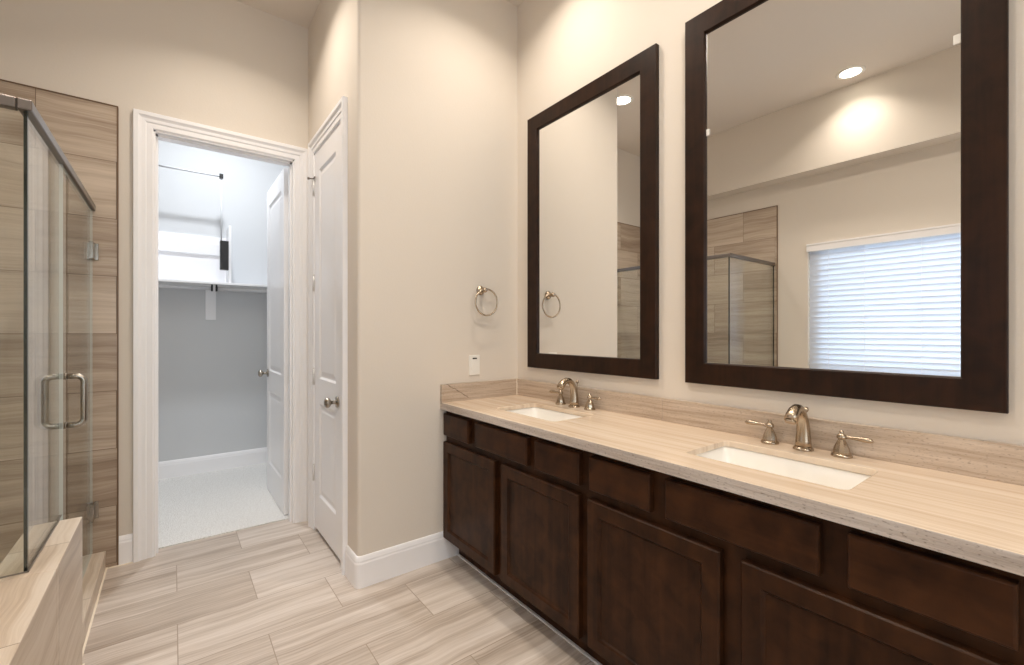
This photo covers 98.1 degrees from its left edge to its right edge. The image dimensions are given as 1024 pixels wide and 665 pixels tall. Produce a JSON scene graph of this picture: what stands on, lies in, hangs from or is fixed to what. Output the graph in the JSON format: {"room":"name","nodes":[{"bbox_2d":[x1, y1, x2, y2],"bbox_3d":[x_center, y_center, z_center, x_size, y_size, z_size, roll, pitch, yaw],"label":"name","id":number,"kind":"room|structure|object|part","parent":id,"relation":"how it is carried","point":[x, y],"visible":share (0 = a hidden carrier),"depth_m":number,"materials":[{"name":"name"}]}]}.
{"room":"bathroom","nodes":[
{"label":"bathroom","id":0,"kind":"room"},
{"bbox_2d":[0,0,307,535],"bbox_3d":[-2.188,-0.398,2.482,2.170,3.335,0.120,0,0,-37],"label":"wall","id":1,"kind":"structure","parent":0,"point":[231,65],"depth_m":2.49,"materials":[{"name":"beige paint"}]},
{"bbox_2d":[0,80,116,566],"bbox_3d":[-2.539,0.021,2.132,0.966,2.497,0.011,0,0,-37],"label":"tiled wall","id":2,"kind":"structure","parent":1,"relation":"attached to","point":[85,131],"depth_m":2.27,"materials":[{"name":"beige tile"}]},
{"bbox_2d":[82,562,132,664],"bbox_3d":[-0.800,1.268,0.665,0.114,0.004,4.429,0,0,-37],"label":"trim","id":3,"kind":"structure","parent":2,"relation":"attached to","point":[97,600],"depth_m":2.05,"materials":[{"name":"beige"}]},
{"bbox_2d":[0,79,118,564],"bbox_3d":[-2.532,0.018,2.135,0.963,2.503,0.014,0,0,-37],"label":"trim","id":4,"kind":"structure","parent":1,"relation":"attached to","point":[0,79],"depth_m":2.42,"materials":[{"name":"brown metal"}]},
{"bbox_2d":[119,533,132,564],"bbox_3d":[-2.125,1.192,2.445,0.058,0.155,0.015,0,0,-37],"label":"baseboard","id":5,"kind":"structure","parent":1,"relation":"attached to","point":[125,541],"depth_m":2.44,"materials":[{"name":"white paint"}]},
{"bbox_2d":[133,108,307,562],"bbox_3d":[-1.774,0.016,2.784,0.906,2.508,0.151,0,0,-37],"label":"trim","id":6,"kind":"structure","parent":1,"relation":"attached to","point":[148,127],"depth_m":2.56,"materials":[{"name":"white paint"}]},
{"bbox_2d":[258,168,287,514],"bbox_3d":[-1.763,0.060,3.342,0.177,2.395,0.719,0,0,-37],"label":"door","id":7,"kind":"structure","parent":1,"relation":"in","point":[277,195],"depth_m":3.23,"materials":[{"name":"white paint"}]},
{"bbox_3d":[-1.987,0.325,3.548,0.071,0.064,0.064,0,0,-37],"label":"knob","id":8,"kind":"part","parent":7,"relation":"part of","materials":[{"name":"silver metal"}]},
{"bbox_2d":[158,140,287,461],"bbox_3d":[-2.878,-0.398,4.022,2.900,3.335,0.113,0,0,-37],"label":"wall","id":9,"kind":"structure","parent":0,"point":[212,396],"depth_m":4.07,"materials":[{"name":"white paint"}]},
{"bbox_2d":[205,287,215,319],"bbox_3d":[-2.741,-0.263,4.043,0.080,0.296,0.019,0,0,-37],"label":"shelf bracket","id":10,"kind":"object","parent":9,"relation":"attached to","point":[210,296],"visible":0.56,"depth_m":4.04,"materials":[{"name":"white paint"}]},
{"bbox_2d":[158,447,266,479],"bbox_3d":[-2.879,1.192,3.941,2.800,0.155,0.015,0,0,-37],"label":"baseboard","id":11,"kind":"structure","parent":9,"relation":"attached to","point":[215,462],"depth_m":4.04,"materials":[{"name":"white paint"}]},
{"bbox_2d":[158,279,266,288],"bbox_3d":[-2.781,-0.422,3.812,2.780,0.020,0.336,0,0,-37],"label":"closet shelf","id":12,"kind":"object","parent":9,"relation":"attached to","point":[160,281],"visible":0.16,"depth_m":3.81,"materials":[{"name":"white paint"}]},
{"bbox_2d":[158,284,212,290],"bbox_3d":[-3.190,-0.383,3.352,1.552,0.058,0.048,0,0,-37],"label":"closet rod","id":13,"kind":"object","parent":12,"relation":"attached to","point":[159,285],"visible":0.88,"depth_m":3.70,"materials":[{"name":"grey paint"}]},
{"bbox_2d":[158,225,230,282],"bbox_3d":[-2.777,-0.684,3.841,0.571,0.505,0.296,0,0,-37],"label":"hutch","id":14,"kind":"object","parent":12,"relation":"on","point":[181,256],"visible":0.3,"depth_m":3.93,"materials":[{"name":"white paint"}]},
{"bbox_3d":[-2.851,-0.752,3.938,0.531,0.100,0.020,0,0,-37],"label":"rail","id":15,"kind":"part","parent":14,"relation":"part of","materials":[{"name":"white paint"}]},
{"bbox_2d":[158,164,228,270],"bbox_3d":[-2.707,-0.961,3.721,0.562,0.831,0.060,0,0,-37],"label":"lift","id":16,"kind":"object","parent":14,"relation":"attached to","point":[224,245],"visible":0.44,"depth_m":3.84,"materials":[{"name":"grey paint"}]},
{"bbox_3d":[-2.525,-1.040,3.860,0.011,0.620,0.010,0,0,-37],"label":"arm","id":17,"kind":"part","parent":16,"relation":"part of","materials":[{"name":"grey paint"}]},
{"bbox_3d":[-2.558,-0.684,4.008,0.020,0.505,0.296,0,0,-37],"label":"panel","id":18,"kind":"part","parent":14,"relation":"part of","materials":[{"name":"white paint"}]},
{"bbox_2d":[215,285,266,292],"bbox_3d":[-2.085,-0.383,4.195,1.188,0.058,0.048,0,0,-37],"label":"closet rod","id":19,"kind":"object","parent":12,"relation":"attached to","point":[217,288],"visible":0.43,"depth_m":3.94,"materials":[{"name":"grey paint"}]},
{"bbox_2d":[308,0,349,546],"bbox_3d":[-1.064,-0.398,2.697,0.120,3.335,0.900,0,0,-37],"label":"wall","id":20,"kind":"structure","parent":0,"point":[329,28],"depth_m":2.59,"materials":[{"name":"beige paint"}]},
{"bbox_2d":[307,124,339,558],"bbox_3d":[-1.121,0.048,2.638,0.106,2.393,0.597,0,0,-37],"label":"door","id":21,"kind":"structure","parent":20,"relation":"in","point":[326,180],"depth_m":2.64,"materials":[{"name":"white paint"}]},
{"bbox_3d":[-0.994,0.385,2.442,0.071,0.064,0.064,0,0,-37],"label":"knob","id":22,"kind":"part","parent":21,"relation":"part of","materials":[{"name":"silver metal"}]},
{"bbox_2d":[308,96,347,575],"bbox_3d":[-1.056,0.016,2.666,0.146,2.508,0.756,0,0,-37],"label":"trim","id":23,"kind":"structure","parent":20,"relation":"attached to","point":[338,115],"depth_m":2.39,"materials":[{"name":"white paint"}]},
{"bbox_2d":[82,463,595,664],"bbox_3d":[-0.583,1.327,1.190,3.157,0.126,7.400,0,0,-37],"label":"floor","id":24,"kind":"structure","parent":0,"point":[275,593],"depth_m":2.07,"materials":[{"name":"tile"}]},
{"bbox_2d":[0,517,81,664],"bbox_3d":[-0.942,0.986,0.002,0.945,0.568,3.545,0,0,-37],"label":"tub deck","id":25,"kind":"object","parent":24,"relation":"on","point":[41,607],"visible":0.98,"depth_m":1.32,"materials":[{"name":"tile"}]},
{"bbox_2d":[82,551,105,648],"bbox_3d":[-1.964,1.222,2.007,0.112,0.095,0.884,0,0,-37],"label":"shower curb","id":26,"kind":"object","parent":24,"relation":"on","point":[92,579],"visible":0.35,"depth_m":2.08,"materials":[{"name":"tile"}]},
{"bbox_2d":[0,94,98,579],"bbox_3d":[-2.139,0.242,1.584,0.935,1.845,1.345,0,0,-37],"label":"shower enclosure","id":27,"kind":"object","parent":26,"relation":"on","point":[86,250],"visible":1,"depth_m":1.92,"materials":[{"name":"clear glass"}]},
{"bbox_3d":[-1.767,0.024,1.042,0.868,1.357,0.010,0,0,-37],"label":"return panel","id":28,"kind":"part","parent":27,"relation":"part of","materials":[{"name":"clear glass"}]},
{"bbox_3d":[-1.584,0.024,1.509,0.010,1.357,0.509,0,0,-37],"label":"fixed panel","id":29,"kind":"part","parent":27,"relation":"part of","materials":[{"name":"clear glass"}]},
{"bbox_3d":[-2.161,-0.664,1.567,0.880,0.032,1.344,0,0,-37],"label":"header rail","id":30,"kind":"part","parent":27,"relation":"part of","materials":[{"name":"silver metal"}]},
{"bbox_3d":[-1.796,0.270,1.726,0.067,0.220,0.026,0,0,-37],"label":"handle","id":31,"kind":"part","parent":27,"relation":"part of","materials":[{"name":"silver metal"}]},
{"bbox_3d":[-1.737,0.270,1.772,0.067,0.220,0.026,0,0,-37],"label":"handle","id":32,"kind":"part","parent":27,"relation":"part of","materials":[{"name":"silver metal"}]},
{"bbox_3d":[-1.983,0.260,2.033,0.010,1.810,0.796,0,0,-37],"label":"door","id":33,"kind":"part","parent":27,"relation":"part of","materials":[{"name":"clear glass"}]},
{"bbox_2d":[443,411,1023,664],"bbox_3d":[0.486,0.841,1.783,0.535,0.858,2.187,0,0,-37],"label":"vanity cabinet","id":34,"kind":"object","parent":24,"relation":"on","point":[627,563],"visible":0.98,"depth_m":1.30,"materials":[{"name":"brown wood"}]},
{"bbox_3d":[-0.296,0.512,2.389,0.026,0.122,0.258,0,0,-37],"label":"drawer","id":35,"kind":"part","parent":34,"relation":"part of","materials":[{"name":"brown wood"}]},
{"bbox_3d":[-0.225,0.877,2.295,0.006,0.422,0.379,0,0,-37],"label":"panel","id":36,"kind":"part","parent":34,"relation":"part of","materials":[{"name":"brown wood"}]},
{"bbox_3d":[-0.225,0.877,2.295,0.026,0.538,0.495,0,0,-37],"label":"door","id":37,"kind":"part","parent":34,"relation":"part of","materials":[{"name":"brown wood"}]},
{"bbox_3d":[-0.054,0.512,2.071,0.026,0.122,0.411,0,0,-37],"label":"drawer","id":38,"kind":"part","parent":34,"relation":"part of","materials":[{"name":"brown wood"}]},
{"bbox_3d":[0.106,0.877,1.860,0.006,0.422,0.377,0,0,-37],"label":"panel","id":39,"kind":"part","parent":34,"relation":"part of","materials":[{"name":"brown wood"}]},
{"bbox_3d":[0.107,0.877,1.860,0.026,0.538,0.493,0,0,-37],"label":"door","id":40,"kind":"part","parent":34,"relation":"part of","materials":[{"name":"brown wood"}]},
{"bbox_3d":[0.178,0.512,1.766,0.026,0.122,0.257,0,0,-37],"label":"drawer","id":41,"kind":"part","parent":34,"relation":"part of","materials":[{"name":"brown wood"}]},
{"bbox_3d":[0.366,0.512,1.520,0.026,0.122,0.258,0,0,-37],"label":"drawer","id":42,"kind":"part","parent":34,"relation":"part of","materials":[{"name":"brown wood"}]},
{"bbox_3d":[0.433,0.877,1.432,0.006,0.422,0.377,0,0,-37],"label":"panel","id":43,"kind":"part","parent":34,"relation":"part of","materials":[{"name":"brown wood"}]},
{"bbox_3d":[0.433,0.877,1.432,0.026,0.538,0.493,0,0,-37],"label":"door","id":44,"kind":"part","parent":34,"relation":"part of","materials":[{"name":"brown wood"}]},
{"bbox_2d":[440,378,1023,575],"bbox_3d":[0.483,0.359,1.777,0.549,0.138,2.200,0,0,-37],"label":"countertop","id":45,"kind":"structure","parent":34,"relation":"on","point":[960,497],"depth_m":1.29,"materials":[{"name":"stone"}]},
{"bbox_2d":[507,407,582,420],"bbox_3d":[0.154,0.486,2.199,0.327,0.149,0.500,0,0,-37],"label":"sink","id":46,"kind":"object","parent":45,"relation":"in","point":[541,413],"visible":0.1,"depth_m":2.38,"materials":[{"name":"white ceramic"}]},
{"bbox_2d":[549,378,600,410],"bbox_3d":[0.292,0.311,2.304,0.150,0.157,0.377,0,0,-37],"label":"faucet","id":47,"kind":"object","parent":45,"relation":"on","point":[574,402],"visible":1,"depth_m":2.31,"materials":[{"name":"silver metal"}]},
{"bbox_3d":[0.265,0.349,2.417,0.057,0.082,0.057,0,0,-37],"label":"handle","id":48,"kind":"part","parent":47,"relation":"part of","materials":[{"name":"silver metal"}]},
{"bbox_3d":[0.291,0.311,2.303,0.147,0.157,0.060,0,0,-37],"label":"spout","id":49,"kind":"part","parent":47,"relation":"part of","materials":[{"name":"silver metal"}]},
{"bbox_3d":[0.393,0.349,2.248,0.057,0.082,0.057,0,0,-37],"label":"handle","id":50,"kind":"part","parent":47,"relation":"part of","materials":[{"name":"silver metal"}]},
{"bbox_2d":[697,446,869,489],"bbox_3d":[0.800,0.486,1.352,0.327,0.149,0.500,0,0,-37],"label":"sink","id":51,"kind":"object","parent":45,"relation":"in","point":[809,472],"visible":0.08,"depth_m":1.44,"materials":[{"name":"white ceramic"}]},
{"bbox_2d":[745,404,873,458],"bbox_3d":[0.938,0.311,1.457,0.150,0.157,0.377,0,0,-37],"label":"faucet","id":52,"kind":"object","parent":45,"relation":"on","point":[796,414],"visible":1,"depth_m":1.46,"materials":[{"name":"silver metal"}]},
{"bbox_3d":[0.880,0.326,1.603,0.017,0.017,0.075,0,0,-44],"label":"lever","id":53,"kind":"part","parent":52,"relation":"part of","materials":[{"name":"silver metal"}]},
{"bbox_3d":[0.911,0.349,1.570,0.057,0.082,0.057,0,0,-37],"label":"handle","id":54,"kind":"part","parent":52,"relation":"part of","materials":[{"name":"silver metal"}]},
{"bbox_3d":[0.937,0.311,1.456,0.147,0.157,0.060,0,0,-37],"label":"spout","id":55,"kind":"part","parent":52,"relation":"part of","materials":[{"name":"silver metal"}]},
{"bbox_3d":[1.039,0.349,1.401,0.057,0.082,0.057,0,0,-37],"label":"handle","id":56,"kind":"part","parent":52,"relation":"part of","materials":[{"name":"silver metal"}]},
{"bbox_3d":[1.063,0.326,1.363,0.017,0.017,0.075,0,0,-30],"label":"lever","id":57,"kind":"part","parent":52,"relation":"part of","materials":[{"name":"silver metal"}]},
{"bbox_3d":[0.602,0.512,1.210,0.026,0.122,0.410,0,0,-37],"label":"drawer","id":58,"kind":"part","parent":34,"relation":"part of","materials":[{"name":"brown wood"}]},
{"bbox_3d":[0.767,0.877,0.993,0.006,0.422,0.377,0,0,-37],"label":"panel","id":59,"kind":"part","parent":34,"relation":"part of","materials":[{"name":"brown wood"}]},
{"bbox_3d":[0.767,0.877,0.993,0.026,0.538,0.493,0,0,-37],"label":"door","id":60,"kind":"part","parent":34,"relation":"part of","materials":[{"name":"brown wood"}]},
{"bbox_3d":[0.837,0.512,0.902,0.026,0.122,0.254,0,0,-37],"label":"drawer","id":61,"kind":"part","parent":34,"relation":"part of","materials":[{"name":"brown wood"}]},
{"bbox_2d":[236,0,523,27],"bbox_3d":[-0.086,-2.115,0.538,3.157,0.100,5.760,0,0,-37],"label":"ceiling","id":62,"kind":"structure","parent":0,"point":[300,12],"depth_m":2.82,"materials":[{"name":"beige paint"}]},
{"bbox_2d":[350,0,517,555],"bbox_3d":[-0.402,-0.398,2.561,1.007,3.335,0.120,0,0,-37],"label":"wall","id":63,"kind":"structure","parent":0,"point":[434,83],"depth_m":2.41,"materials":[{"name":"beige paint"}]},
{"bbox_2d":[345,531,458,588],"bbox_3d":[-0.589,1.192,2.434,0.585,0.155,0.175,0,0,-37],"label":"baseboard","id":64,"kind":"structure","parent":63,"relation":"attached to","point":[372,568],"depth_m":2.32,"materials":[{"name":"white paint"}]},
{"bbox_2d":[469,355,479,374],"bbox_3d":[-0.221,0.192,2.618,0.074,0.117,0.009,0,0,-37],"label":"wall switch plate","id":65,"kind":"object","parent":63,"relation":"attached to","point":[474,360],"visible":1,"depth_m":2.61,"materials":[{"name":"white plastic"}]},
{"bbox_2d":[475,286,497,315],"bbox_3d":[-0.161,-0.187,2.630,0.164,0.182,0.062,0,0,-37],"label":"towel ring","id":66,"kind":"object","parent":63,"relation":"attached to","point":[480,290],"visible":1,"depth_m":2.62,"materials":[{"name":"silver metal"}]},
{"bbox_3d":[-0.170,-0.250,2.622,0.056,0.056,0.062,0,0,-37],"label":"post","id":67,"kind":"part","parent":66,"relation":"part of","materials":[{"name":"silver metal"}]},
{"bbox_2d":[518,0,1023,445],"bbox_3d":[1.138,-0.398,1.471,0.120,3.335,5.760,0,0,-37],"label":"wall","id":68,"kind":"structure","parent":0,"point":[564,46],"depth_m":1.95,"materials":[{"name":"beige paint"}]},
{"bbox_2d":[527,43,658,379],"bbox_3d":[0.376,-0.541,2.349,0.025,1.502,0.905,0,0,-37],"label":"framed mirror","id":69,"kind":"object","parent":68,"relation":"attached to","point":[593,153],"visible":1,"depth_m":2.28,"materials":[{"name":"brown wood"}]},
{"bbox_2d":[538,74,639,358],"bbox_3d":[0.381,-0.541,2.352,0.008,1.334,0.737,0,0,-37],"label":"mirror glass","id":70,"kind":"object","parent":69,"relation":"attached to","point":[589,150],"depth_m":2.30,"materials":[{"name":"silver mirror"}]},
{"bbox_2d":[517,379,1023,485],"bbox_3d":[0.700,0.340,1.929,0.020,0.100,2.179,0,0,-37],"label":"backsplash","id":71,"kind":"structure","parent":68,"relation":"attached to","point":[989,460],"depth_m":1.45,"materials":[{"name":"stone"}]},
{"bbox_2d":[685,0,1008,413],"bbox_3d":[1.012,-0.547,1.515,0.025,1.514,0.910,0,0,-37],"label":"framed mirror","id":72,"kind":"object","parent":68,"relation":"attached to","point":[847,161],"visible":1,"depth_m":1.43,"materials":[{"name":"brown wood"}]}
]}

